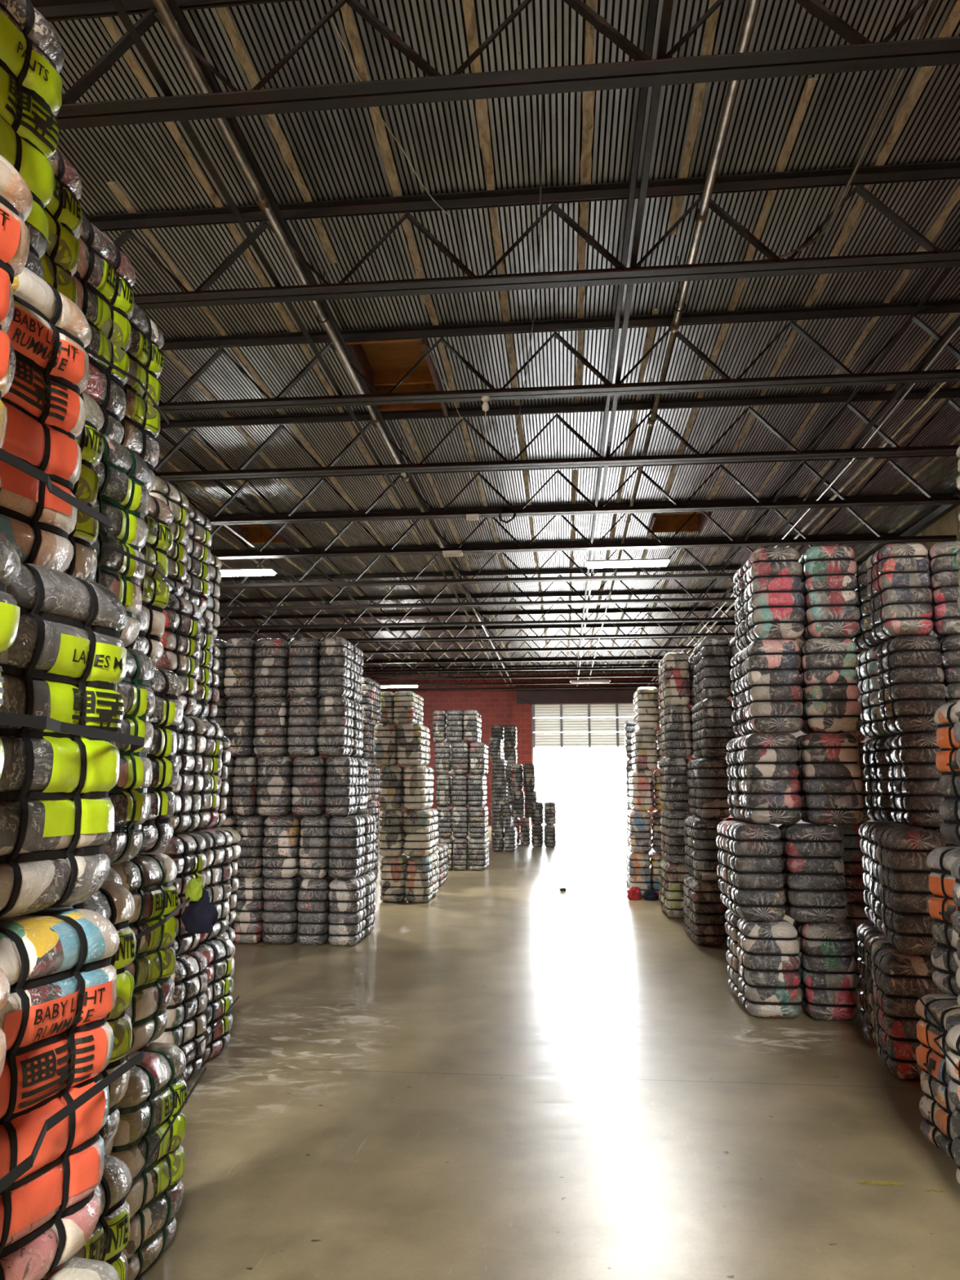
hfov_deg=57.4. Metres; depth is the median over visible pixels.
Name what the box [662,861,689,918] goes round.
bale
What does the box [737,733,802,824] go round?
bale
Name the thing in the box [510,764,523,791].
bale
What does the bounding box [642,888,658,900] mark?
scrap
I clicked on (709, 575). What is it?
joist
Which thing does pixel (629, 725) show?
bale
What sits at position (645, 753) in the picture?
bale
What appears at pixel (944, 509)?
trim
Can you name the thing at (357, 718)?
bale
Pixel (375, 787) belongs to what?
bale
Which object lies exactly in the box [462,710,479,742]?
bale
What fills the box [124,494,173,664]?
bale
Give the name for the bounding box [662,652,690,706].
bale
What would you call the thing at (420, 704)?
bale
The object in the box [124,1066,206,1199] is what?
strap
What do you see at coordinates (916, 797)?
bale
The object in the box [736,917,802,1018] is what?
bale
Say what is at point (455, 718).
bale
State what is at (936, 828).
bale
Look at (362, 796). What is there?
bale
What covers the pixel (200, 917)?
scrap
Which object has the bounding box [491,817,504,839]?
bale
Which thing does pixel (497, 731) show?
bale
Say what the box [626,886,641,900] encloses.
scrap
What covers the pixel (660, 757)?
bale
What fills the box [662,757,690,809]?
bale
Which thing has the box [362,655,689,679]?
joist
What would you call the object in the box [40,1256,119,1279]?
bale
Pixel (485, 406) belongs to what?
bulb
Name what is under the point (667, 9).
ceiling pipe
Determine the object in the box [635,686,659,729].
bale
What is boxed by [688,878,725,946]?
bale
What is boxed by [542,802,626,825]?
ground
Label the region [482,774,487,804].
bale
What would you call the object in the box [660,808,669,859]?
bale
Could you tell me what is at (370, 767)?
bale
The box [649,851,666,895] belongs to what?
bale
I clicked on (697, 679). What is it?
bale
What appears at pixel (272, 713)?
bale
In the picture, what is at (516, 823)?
bale
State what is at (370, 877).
bale
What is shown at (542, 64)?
wire
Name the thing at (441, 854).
bale
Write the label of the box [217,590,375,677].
bridging line
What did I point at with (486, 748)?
bale
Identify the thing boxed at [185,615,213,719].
bale
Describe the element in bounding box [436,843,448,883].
bale
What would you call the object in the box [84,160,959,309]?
joist
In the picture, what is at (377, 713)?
bale
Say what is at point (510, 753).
bale
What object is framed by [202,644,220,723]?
bale
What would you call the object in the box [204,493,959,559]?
joist
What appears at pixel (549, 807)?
bale
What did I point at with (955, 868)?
bale
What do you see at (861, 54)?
joist
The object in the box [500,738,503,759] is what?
bale
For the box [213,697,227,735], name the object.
bale
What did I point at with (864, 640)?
bale
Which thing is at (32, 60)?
bale
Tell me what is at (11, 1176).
strap
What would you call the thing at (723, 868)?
bale
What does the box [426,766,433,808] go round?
bale
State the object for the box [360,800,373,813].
bale
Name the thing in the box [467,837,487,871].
bale
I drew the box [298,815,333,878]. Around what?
bale
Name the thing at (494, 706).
wall
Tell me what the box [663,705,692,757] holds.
bale
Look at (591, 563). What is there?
diffuser
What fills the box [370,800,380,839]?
bale
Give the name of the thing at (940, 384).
conduit
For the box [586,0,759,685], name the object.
pipe
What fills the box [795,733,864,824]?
bale
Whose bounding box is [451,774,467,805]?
bale
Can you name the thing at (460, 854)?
bale
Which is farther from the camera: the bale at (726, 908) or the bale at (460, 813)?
the bale at (460, 813)
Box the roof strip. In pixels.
[100,0,959,675]
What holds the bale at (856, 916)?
on the floor
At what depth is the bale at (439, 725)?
16.23 m
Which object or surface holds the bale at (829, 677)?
on the bale at (830, 773)
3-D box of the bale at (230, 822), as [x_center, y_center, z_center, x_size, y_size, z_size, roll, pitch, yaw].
[-2.592,2.085,8.894,0.334,0.599,0.465,-1,-9,6]
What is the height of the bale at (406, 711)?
0.440 m
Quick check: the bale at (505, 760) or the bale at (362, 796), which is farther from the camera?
the bale at (505, 760)
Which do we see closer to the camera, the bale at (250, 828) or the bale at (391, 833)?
the bale at (250, 828)
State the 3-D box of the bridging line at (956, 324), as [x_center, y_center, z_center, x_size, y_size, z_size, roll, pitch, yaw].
[4.323,-1.665,13.217,0.040,0.532,40.050,-1,-9,5]
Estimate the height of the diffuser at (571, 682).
0.055 m
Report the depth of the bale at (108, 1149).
2.57 m
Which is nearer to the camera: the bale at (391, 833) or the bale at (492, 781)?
the bale at (391, 833)
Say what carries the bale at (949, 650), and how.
on the bale
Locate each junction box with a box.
[442,550,462,557]
[466,514,479,520]
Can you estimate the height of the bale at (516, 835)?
0.530 m
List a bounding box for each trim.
[511,697,533,825]
[516,688,659,704]
[890,492,959,543]
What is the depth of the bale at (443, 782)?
16.00 m
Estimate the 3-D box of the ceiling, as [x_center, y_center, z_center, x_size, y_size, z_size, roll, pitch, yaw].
[-2.841,-1.901,14.045,19.829,0.030,40.650,-1,-9,5]
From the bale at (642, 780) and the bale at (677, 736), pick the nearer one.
the bale at (677, 736)
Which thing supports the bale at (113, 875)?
on the bale at (108, 1149)
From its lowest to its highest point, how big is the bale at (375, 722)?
0.639 m
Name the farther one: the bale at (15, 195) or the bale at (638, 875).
the bale at (638, 875)
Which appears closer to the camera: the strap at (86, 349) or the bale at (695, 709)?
the strap at (86, 349)
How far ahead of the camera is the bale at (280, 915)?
8.55 m
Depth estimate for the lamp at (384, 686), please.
27.90 m
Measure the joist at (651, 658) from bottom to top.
0.678 m
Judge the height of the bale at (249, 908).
0.629 m
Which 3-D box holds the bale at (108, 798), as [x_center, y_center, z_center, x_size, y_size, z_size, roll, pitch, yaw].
[-1.170,0.268,2.189,0.369,0.669,0.426,-2,-9,11]
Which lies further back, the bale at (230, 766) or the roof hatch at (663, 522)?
the roof hatch at (663, 522)
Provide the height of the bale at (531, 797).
0.679 m
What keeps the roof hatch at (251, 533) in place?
attached to the ceiling
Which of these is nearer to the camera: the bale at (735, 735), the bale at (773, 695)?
the bale at (773, 695)
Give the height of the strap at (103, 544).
0.051 m
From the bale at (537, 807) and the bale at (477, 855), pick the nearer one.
the bale at (477, 855)
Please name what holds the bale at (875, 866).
on the bale at (872, 940)
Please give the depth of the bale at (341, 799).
8.69 m
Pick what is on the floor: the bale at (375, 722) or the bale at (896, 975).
the bale at (896, 975)
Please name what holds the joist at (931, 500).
attached to the ceiling
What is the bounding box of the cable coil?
[498,506,515,523]
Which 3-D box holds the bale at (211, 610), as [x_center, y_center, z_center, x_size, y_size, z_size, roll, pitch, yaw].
[-1.993,-0.308,5.924,0.374,0.621,0.434,-1,-9,8]
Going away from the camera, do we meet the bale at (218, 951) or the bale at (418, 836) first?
the bale at (218, 951)
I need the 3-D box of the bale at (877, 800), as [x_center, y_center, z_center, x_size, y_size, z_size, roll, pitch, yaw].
[2.891,0.972,6.094,0.332,0.589,0.426,-1,-9,4]
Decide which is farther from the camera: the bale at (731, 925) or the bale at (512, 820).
the bale at (512, 820)
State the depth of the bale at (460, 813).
15.91 m
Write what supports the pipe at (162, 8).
attached to the joist at (806, 541)
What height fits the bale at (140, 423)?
0.741 m
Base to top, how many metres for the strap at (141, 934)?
0.063 m
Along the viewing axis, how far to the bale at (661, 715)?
11.00 m
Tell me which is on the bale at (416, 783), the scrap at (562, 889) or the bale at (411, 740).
the bale at (411, 740)
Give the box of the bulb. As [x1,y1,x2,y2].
[480,395,489,420]
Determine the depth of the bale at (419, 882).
11.53 m
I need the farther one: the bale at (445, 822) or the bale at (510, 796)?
the bale at (510, 796)
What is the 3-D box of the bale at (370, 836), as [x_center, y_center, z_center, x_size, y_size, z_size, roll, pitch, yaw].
[-1.283,2.143,9.248,0.316,0.599,0.464,-1,-9,6]
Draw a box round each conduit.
[652,326,959,684]
[657,360,959,684]
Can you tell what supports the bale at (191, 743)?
on the bale at (185, 849)
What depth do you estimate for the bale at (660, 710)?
12.62 m
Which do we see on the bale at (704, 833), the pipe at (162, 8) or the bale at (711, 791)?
the bale at (711, 791)
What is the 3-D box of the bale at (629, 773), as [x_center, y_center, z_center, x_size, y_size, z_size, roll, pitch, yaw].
[2.347,2.204,12.882,0.306,0.571,0.412,-1,-9,4]
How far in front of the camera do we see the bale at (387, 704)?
11.97 m
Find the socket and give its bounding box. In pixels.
[480,395,489,401]
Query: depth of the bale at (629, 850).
12.63 m
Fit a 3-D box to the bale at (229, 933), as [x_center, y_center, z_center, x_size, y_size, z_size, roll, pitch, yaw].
[-1.778,2.147,5.504,0.380,0.639,0.439,-1,-9,8]
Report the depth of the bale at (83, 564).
2.39 m
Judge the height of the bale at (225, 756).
0.620 m
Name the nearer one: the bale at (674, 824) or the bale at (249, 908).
the bale at (249, 908)
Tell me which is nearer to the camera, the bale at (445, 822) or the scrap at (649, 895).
the scrap at (649, 895)
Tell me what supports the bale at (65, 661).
on the bale at (55, 962)
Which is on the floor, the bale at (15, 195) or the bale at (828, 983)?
the bale at (828, 983)
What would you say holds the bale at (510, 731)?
on the bale
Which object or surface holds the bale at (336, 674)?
on the bale at (335, 731)
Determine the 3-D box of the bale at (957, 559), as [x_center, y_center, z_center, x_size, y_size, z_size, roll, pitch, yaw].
[2.196,-0.130,3.515,0.411,0.649,0.449,-1,-9,7]
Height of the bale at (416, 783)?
0.589 m
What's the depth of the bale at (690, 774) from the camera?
9.18 m
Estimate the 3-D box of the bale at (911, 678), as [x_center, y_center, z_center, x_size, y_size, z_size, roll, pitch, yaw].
[2.840,0.303,5.781,0.324,0.630,0.425,-1,-9,6]
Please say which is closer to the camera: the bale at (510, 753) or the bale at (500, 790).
the bale at (500, 790)
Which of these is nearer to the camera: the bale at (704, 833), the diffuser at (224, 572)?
the bale at (704, 833)
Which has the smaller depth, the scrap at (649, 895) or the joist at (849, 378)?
the joist at (849, 378)
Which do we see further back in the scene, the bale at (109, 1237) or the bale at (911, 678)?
the bale at (911, 678)
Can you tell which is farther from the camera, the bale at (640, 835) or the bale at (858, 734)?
the bale at (640, 835)
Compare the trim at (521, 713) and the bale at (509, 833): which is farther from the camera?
the trim at (521, 713)
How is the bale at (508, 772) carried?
on the bale at (510, 796)
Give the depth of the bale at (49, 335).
1.84 m
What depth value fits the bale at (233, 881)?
5.69 m
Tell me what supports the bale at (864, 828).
on the bale at (864, 930)
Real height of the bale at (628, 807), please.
0.649 m
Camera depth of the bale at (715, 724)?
8.74 m
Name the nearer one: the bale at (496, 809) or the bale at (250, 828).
the bale at (250, 828)
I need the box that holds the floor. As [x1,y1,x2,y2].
[136,825,959,1279]
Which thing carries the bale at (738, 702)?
on the bale at (735, 811)
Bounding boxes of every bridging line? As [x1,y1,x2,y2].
[153,428,442,690]
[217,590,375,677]
[645,248,959,685]
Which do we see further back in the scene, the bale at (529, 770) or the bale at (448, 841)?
the bale at (529, 770)
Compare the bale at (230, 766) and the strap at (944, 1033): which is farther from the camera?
the bale at (230, 766)
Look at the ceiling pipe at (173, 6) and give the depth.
5.91 m
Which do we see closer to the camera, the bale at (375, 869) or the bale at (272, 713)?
the bale at (272, 713)
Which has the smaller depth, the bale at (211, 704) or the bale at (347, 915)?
the bale at (211, 704)
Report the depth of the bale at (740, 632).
6.80 m
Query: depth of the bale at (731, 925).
6.40 m
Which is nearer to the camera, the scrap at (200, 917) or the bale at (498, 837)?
the scrap at (200, 917)
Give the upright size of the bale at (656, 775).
0.571 m
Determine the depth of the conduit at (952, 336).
9.22 m
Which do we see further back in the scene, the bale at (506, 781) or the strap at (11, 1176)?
the bale at (506, 781)
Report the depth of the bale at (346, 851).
8.56 m
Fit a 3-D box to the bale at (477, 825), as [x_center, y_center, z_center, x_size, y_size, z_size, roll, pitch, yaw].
[-0.045,3.333,16.060,0.322,0.570,0.415,-1,-9,6]
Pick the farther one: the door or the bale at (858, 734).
the door
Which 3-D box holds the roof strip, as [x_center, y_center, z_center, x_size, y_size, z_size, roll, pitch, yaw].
[-2.840,-1.929,13.800,19.243,0.014,39.962,-1,-9,5]
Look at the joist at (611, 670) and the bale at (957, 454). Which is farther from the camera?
the joist at (611, 670)
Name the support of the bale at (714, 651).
on the bale at (715, 724)
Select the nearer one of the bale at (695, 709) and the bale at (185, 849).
the bale at (185, 849)
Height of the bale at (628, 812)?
0.569 m
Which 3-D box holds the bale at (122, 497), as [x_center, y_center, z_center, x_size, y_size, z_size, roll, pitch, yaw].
[-1.299,-0.315,2.758,0.370,0.664,0.426,-2,-9,11]
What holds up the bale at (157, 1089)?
on the floor
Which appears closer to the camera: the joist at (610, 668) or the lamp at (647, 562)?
the lamp at (647, 562)
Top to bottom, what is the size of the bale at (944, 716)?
0.649 m
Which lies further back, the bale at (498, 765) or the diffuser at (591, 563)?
the bale at (498, 765)
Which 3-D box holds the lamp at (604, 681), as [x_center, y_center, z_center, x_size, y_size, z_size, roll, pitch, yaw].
[3.447,0.885,27.515,1.260,0.957,0.320,-1,-9,5]
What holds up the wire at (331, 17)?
attached to the joist at (861, 54)
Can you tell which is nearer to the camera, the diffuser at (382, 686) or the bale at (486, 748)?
the bale at (486, 748)
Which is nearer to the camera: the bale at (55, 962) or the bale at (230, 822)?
the bale at (55, 962)
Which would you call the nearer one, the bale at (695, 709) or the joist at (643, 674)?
the bale at (695, 709)
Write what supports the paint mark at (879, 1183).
on the floor
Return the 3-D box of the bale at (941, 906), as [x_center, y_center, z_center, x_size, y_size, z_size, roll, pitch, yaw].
[2.221,1.226,3.780,0.422,0.639,0.458,1,-9,-8]
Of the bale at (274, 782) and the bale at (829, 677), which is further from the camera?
the bale at (274, 782)
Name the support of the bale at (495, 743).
on the bale at (498, 765)
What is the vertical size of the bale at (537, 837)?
0.544 m
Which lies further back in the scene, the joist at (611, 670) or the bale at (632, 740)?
the joist at (611, 670)
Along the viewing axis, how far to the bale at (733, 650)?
8.95 m
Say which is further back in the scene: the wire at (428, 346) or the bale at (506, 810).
the bale at (506, 810)
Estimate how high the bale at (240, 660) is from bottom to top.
0.611 m
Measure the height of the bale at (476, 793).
0.570 m
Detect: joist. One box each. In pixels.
[29,0,959,129]
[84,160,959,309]
[153,387,959,480]
[155,299,959,413]
[164,454,959,525]
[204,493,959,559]
[209,533,901,589]
[214,622,737,653]
[216,588,734,630]
[217,606,736,642]
[218,562,861,611]
[351,635,735,663]
[361,663,658,685]
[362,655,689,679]
[362,669,660,690]
[363,645,696,672]
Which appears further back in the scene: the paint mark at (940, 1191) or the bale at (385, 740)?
the bale at (385, 740)
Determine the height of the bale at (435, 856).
0.590 m
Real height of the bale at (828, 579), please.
0.671 m
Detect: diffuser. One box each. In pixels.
[220,569,275,576]
[381,685,417,688]
[570,680,609,683]
[587,560,667,568]
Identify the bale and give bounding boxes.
[0,0,64,279]
[0,154,32,484]
[0,266,92,572]
[0,533,21,777]
[0,562,128,919]
[0,907,119,1279]
[0,967,9,1077]
[39,149,82,306]
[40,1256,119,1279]
[62,880,135,1147]
[63,391,104,581]
[71,213,135,444]
[72,1154,132,1279]
[90,432,151,647]
[102,648,155,863]
[104,683,117,800]
[104,866,122,884]
[104,1138,113,1155]
[109,853,177,1056]
[110,1041,187,1279]
[120,302,164,492]
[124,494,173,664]
[137,666,183,854]
[149,475,188,596]
[149,832,206,955]
[152,951,207,1080]
[153,592,201,715]
[168,715,206,833]
[179,504,211,613]
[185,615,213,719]
[186,828,233,943]
[187,936,234,1064]
[195,720,223,829]
[201,553,222,639]
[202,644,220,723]
[206,734,231,828]
[209,814,241,830]
[209,828,240,924]
[213,639,231,699]
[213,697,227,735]
[217,926,235,1013]
[223,638,259,699]
[223,697,257,756]
[224,756,236,815]
[227,875,239,930]
[231,756,261,815]
[233,875,271,943]
[235,814,271,877]
[253,638,292,699]
[253,697,292,756]
[256,756,295,815]
[262,815,304,878]
[262,875,303,944]
[287,637,324,698]
[287,697,321,756]
[291,756,328,815]
[296,875,335,945]
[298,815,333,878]
[317,696,354,756]
[318,637,354,698]
[324,755,358,816]
[328,815,364,878]
[328,875,366,946]
[348,644,363,702]
[348,701,364,757]
[349,813,376,873]
[353,757,368,814]
[358,677,376,718]
[359,717,374,759]
[359,871,376,937]
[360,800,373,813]
[364,758,373,800]
[370,681,381,720]
[370,720,379,759]
[370,760,379,800]
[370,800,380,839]
[370,840,378,880]
[373,723,398,765]
[377,808,404,856]
[378,765,404,809]
[379,691,395,724]
[379,854,407,902]
[393,691,418,724]
[396,723,425,765]
[402,808,433,856]
[403,765,429,809]
[404,855,433,902]
[417,694,423,724]
[421,725,430,765]
[424,808,438,853]
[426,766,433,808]
[428,852,439,897]
[431,710,447,742]
[434,742,451,774]
[434,849,439,881]
[435,774,451,805]
[435,805,453,838]
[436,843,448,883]
[436,844,444,886]
[438,837,453,870]
[445,710,463,742]
[450,742,470,774]
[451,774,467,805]
[452,805,468,838]
[452,837,468,870]
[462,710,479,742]
[466,774,484,806]
[467,805,487,838]
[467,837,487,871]
[468,711,481,743]
[468,742,486,774]
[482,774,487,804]
[484,743,488,774]
[484,805,488,835]
[484,835,488,866]
[488,737,502,759]
[490,724,504,746]
[490,772,494,793]
[490,794,502,817]
[491,759,505,781]
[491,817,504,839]
[491,827,504,851]
[492,804,502,827]
[493,781,507,804]
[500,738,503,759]
[501,804,511,827]
[503,724,517,747]
[503,747,516,770]
[503,827,515,851]
[504,760,506,781]
[505,804,513,826]
[506,770,513,794]
[506,781,508,804]
[507,794,513,813]
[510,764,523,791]
[510,826,517,848]
[511,817,519,844]
[512,791,524,817]
[520,817,530,844]
[523,764,535,791]
[524,791,537,817]
[531,801,543,824]
[531,824,543,847]
[543,801,555,824]
[543,824,555,847]
[624,720,635,759]
[625,759,634,798]
[625,848,631,889]
[626,799,648,830]
[626,809,635,848]
[626,851,651,897]
[628,770,632,808]
[628,810,652,852]
[631,730,636,769]
[631,769,654,810]
[632,691,638,729]
[633,728,657,769]
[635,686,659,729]
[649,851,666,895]
[651,810,662,853]
[653,769,664,810]
[656,728,663,768]
[657,658,666,710]
[657,692,662,728]
[658,758,666,808]
[658,858,669,911]
[659,710,667,758]
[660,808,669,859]
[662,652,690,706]
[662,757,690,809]
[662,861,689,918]
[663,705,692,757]
[664,809,693,863]
[683,874,696,936]
[684,815,699,875]
[687,759,700,817]
[688,653,697,706]
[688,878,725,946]
[689,706,694,757]
[689,817,723,880]
[691,702,702,759]
[693,643,702,702]
[693,758,730,817]
[697,697,733,758]
[698,635,731,699]
[715,820,751,909]
[723,906,728,940]
[724,817,740,820]
[724,909,741,997]
[725,822,786,921]
[726,736,746,821]
[728,636,739,697]
[730,649,750,737]
[731,702,738,738]
[733,564,751,651]
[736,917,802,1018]
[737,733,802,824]
[741,639,804,733]
[742,547,804,643]
[777,822,848,923]
[792,920,858,1020]
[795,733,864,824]
[798,546,860,642]
[798,637,862,733]
[827,821,866,902]
[840,902,874,986]
[848,680,865,742]
[849,637,861,655]
[852,560,883,651]
[855,646,897,737]
[857,742,871,821]
[857,923,882,1026]
[858,821,905,921]
[862,736,894,822]
[863,933,893,1045]
[866,543,933,642]
[867,824,923,934]
[871,945,943,1080]
[875,635,946,734]
[876,827,946,955]
[884,733,944,826]
[915,993,959,1163]
[921,826,959,846]
[924,541,959,639]
[926,846,959,996]
[933,702,959,845]
[938,634,959,702]
[945,1023,959,1184]
[951,857,959,1006]
[953,699,959,767]
[955,446,959,532]
[955,548,959,612]
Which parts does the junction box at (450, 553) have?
plate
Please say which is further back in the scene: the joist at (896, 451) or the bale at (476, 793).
the bale at (476, 793)
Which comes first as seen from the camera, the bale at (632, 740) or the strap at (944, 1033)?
the strap at (944, 1033)
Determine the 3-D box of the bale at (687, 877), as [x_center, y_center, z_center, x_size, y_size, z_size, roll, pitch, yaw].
[2.277,2.743,9.050,0.325,0.610,0.395,-1,-9,7]
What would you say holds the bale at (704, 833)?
on the bale at (706, 916)
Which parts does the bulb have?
globe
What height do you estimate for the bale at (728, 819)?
0.599 m
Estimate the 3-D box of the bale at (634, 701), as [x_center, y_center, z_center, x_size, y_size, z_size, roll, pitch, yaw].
[2.453,1.052,13.047,0.319,0.600,0.415,-1,-9,5]
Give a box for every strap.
[0,448,111,528]
[0,711,144,751]
[0,1050,143,1192]
[84,347,168,424]
[101,542,176,591]
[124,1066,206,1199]
[134,897,189,940]
[185,995,239,1057]
[915,991,959,1072]
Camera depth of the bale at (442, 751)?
16.11 m
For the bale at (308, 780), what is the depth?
8.70 m
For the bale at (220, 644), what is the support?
on the bale at (220, 717)
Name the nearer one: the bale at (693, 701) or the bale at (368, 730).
the bale at (693, 701)
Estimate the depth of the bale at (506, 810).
20.27 m
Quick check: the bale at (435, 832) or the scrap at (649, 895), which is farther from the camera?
the bale at (435, 832)
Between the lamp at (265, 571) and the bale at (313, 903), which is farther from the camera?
the lamp at (265, 571)
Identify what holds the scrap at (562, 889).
on the floor
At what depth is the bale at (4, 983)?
1.31 m
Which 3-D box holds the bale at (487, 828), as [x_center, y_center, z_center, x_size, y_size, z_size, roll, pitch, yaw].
[0.005,3.399,16.463,0.302,0.569,0.416,-1,-9,4]
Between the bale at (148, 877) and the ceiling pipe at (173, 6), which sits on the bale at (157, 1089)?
the bale at (148, 877)
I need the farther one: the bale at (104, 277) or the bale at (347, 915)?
the bale at (347, 915)
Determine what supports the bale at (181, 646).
on the bale at (191, 743)
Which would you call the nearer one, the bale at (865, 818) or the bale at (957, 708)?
the bale at (957, 708)
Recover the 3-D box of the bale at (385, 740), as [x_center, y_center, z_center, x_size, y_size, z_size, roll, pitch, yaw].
[-1.285,1.444,12.065,0.318,0.569,0.444,-1,-9,4]
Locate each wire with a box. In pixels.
[330,17,450,216]
[427,346,463,420]
[508,63,543,457]
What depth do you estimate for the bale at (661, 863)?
10.78 m
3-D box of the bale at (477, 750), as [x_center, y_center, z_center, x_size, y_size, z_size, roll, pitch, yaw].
[-0.037,2.197,16.231,0.307,0.589,0.417,-1,-9,6]
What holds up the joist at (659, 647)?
attached to the ceiling
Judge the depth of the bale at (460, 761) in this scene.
16.07 m
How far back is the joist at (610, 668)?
27.12 m
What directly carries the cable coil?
hanging from the joist at (931, 500)
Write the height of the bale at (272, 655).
0.610 m
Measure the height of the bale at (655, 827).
0.569 m
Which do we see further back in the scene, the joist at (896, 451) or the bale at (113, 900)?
the joist at (896, 451)
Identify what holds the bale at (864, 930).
on the floor
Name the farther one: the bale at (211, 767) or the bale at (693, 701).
the bale at (693, 701)
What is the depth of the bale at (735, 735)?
8.85 m
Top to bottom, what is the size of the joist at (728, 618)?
0.678 m
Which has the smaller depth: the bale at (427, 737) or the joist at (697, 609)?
the bale at (427, 737)
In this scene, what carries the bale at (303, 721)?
on the bale at (308, 780)
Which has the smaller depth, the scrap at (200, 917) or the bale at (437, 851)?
the scrap at (200, 917)
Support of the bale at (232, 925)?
on the floor
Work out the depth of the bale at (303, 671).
8.91 m
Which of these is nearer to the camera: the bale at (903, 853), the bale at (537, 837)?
the bale at (903, 853)
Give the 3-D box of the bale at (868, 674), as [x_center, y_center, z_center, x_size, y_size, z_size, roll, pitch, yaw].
[2.881,0.373,6.200,0.329,0.629,0.427,-1,-9,6]
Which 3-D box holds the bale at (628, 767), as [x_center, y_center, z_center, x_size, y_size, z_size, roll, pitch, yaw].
[2.602,2.306,14.556,0.351,0.651,0.442,-1,-9,6]
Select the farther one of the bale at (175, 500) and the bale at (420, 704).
the bale at (420, 704)
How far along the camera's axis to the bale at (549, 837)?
21.56 m
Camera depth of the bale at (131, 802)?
2.67 m
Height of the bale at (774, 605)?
0.670 m
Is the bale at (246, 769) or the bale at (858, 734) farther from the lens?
the bale at (246, 769)
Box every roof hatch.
[217,523,294,546]
[646,511,711,536]
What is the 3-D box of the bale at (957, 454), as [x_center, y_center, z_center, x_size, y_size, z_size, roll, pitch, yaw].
[2.236,-0.673,3.600,0.411,0.449,0.449,-1,-9,7]
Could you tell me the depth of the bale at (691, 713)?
10.67 m
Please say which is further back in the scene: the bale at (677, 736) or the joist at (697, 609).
the joist at (697, 609)
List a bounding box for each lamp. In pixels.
[213,531,276,576]
[380,684,417,688]
[569,653,610,683]
[586,519,669,568]
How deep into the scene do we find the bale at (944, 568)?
5.68 m
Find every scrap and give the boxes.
[181,888,218,933]
[184,877,203,901]
[559,887,566,891]
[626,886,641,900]
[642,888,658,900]
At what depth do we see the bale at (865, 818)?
6.96 m
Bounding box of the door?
[517,697,649,812]
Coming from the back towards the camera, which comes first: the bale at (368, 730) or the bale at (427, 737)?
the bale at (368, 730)
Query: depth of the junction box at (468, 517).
11.36 m
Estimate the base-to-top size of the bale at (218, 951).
0.651 m
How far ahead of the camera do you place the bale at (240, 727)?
8.86 m
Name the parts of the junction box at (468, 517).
plate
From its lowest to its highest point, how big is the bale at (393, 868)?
0.590 m
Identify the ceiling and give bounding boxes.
[48,0,959,676]
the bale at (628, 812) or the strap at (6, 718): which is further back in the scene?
the bale at (628, 812)
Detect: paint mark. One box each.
[856,1180,903,1185]
[924,1189,951,1192]
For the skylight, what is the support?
attached to the ceiling
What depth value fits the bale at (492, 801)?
23.87 m
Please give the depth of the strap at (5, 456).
1.62 m
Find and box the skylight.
[345,337,448,416]
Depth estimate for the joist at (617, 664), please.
30.99 m
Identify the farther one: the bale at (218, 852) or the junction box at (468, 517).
the junction box at (468, 517)
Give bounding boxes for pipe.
[110,0,510,687]
[151,0,514,686]
[576,0,673,686]
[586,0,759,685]
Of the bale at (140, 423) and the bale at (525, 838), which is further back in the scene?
the bale at (525, 838)
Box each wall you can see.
[231,672,720,826]
[720,491,959,826]
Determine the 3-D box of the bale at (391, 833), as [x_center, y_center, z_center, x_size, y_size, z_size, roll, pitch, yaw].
[-1.190,2.608,11.875,0.328,0.609,0.444,-1,-9,6]
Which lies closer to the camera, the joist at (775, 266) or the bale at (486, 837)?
the joist at (775, 266)
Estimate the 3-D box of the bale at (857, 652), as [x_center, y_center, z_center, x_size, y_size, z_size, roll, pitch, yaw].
[2.989,-0.060,7.366,0.337,0.599,0.424,-1,-9,7]
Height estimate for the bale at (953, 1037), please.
0.629 m
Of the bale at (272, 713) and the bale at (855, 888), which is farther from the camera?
the bale at (272, 713)
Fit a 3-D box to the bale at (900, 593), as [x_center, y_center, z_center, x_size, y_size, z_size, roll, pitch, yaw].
[2.815,-0.311,5.891,0.318,0.619,0.427,-1,-9,6]
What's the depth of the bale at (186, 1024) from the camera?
4.57 m
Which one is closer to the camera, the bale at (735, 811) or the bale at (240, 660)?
the bale at (735, 811)
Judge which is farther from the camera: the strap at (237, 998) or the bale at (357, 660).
the bale at (357, 660)
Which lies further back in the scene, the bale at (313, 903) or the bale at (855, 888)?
the bale at (313, 903)
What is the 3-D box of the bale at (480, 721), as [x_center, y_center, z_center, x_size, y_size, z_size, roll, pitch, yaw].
[-0.120,1.681,16.764,0.285,0.599,0.414,-1,-9,4]
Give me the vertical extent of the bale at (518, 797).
0.679 m
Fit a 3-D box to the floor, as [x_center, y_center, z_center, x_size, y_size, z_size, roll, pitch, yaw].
[-2.873,3.822,13.136,20.120,0.200,40.900,-1,-9,5]
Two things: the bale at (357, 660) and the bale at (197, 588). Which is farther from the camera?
the bale at (357, 660)
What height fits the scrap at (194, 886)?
0.083 m
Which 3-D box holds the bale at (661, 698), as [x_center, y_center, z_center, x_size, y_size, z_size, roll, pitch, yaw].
[2.445,0.560,11.190,0.311,0.649,0.414,-1,-9,5]
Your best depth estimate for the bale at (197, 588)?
5.47 m
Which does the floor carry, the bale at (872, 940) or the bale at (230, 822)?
the bale at (872, 940)
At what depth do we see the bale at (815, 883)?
5.92 m

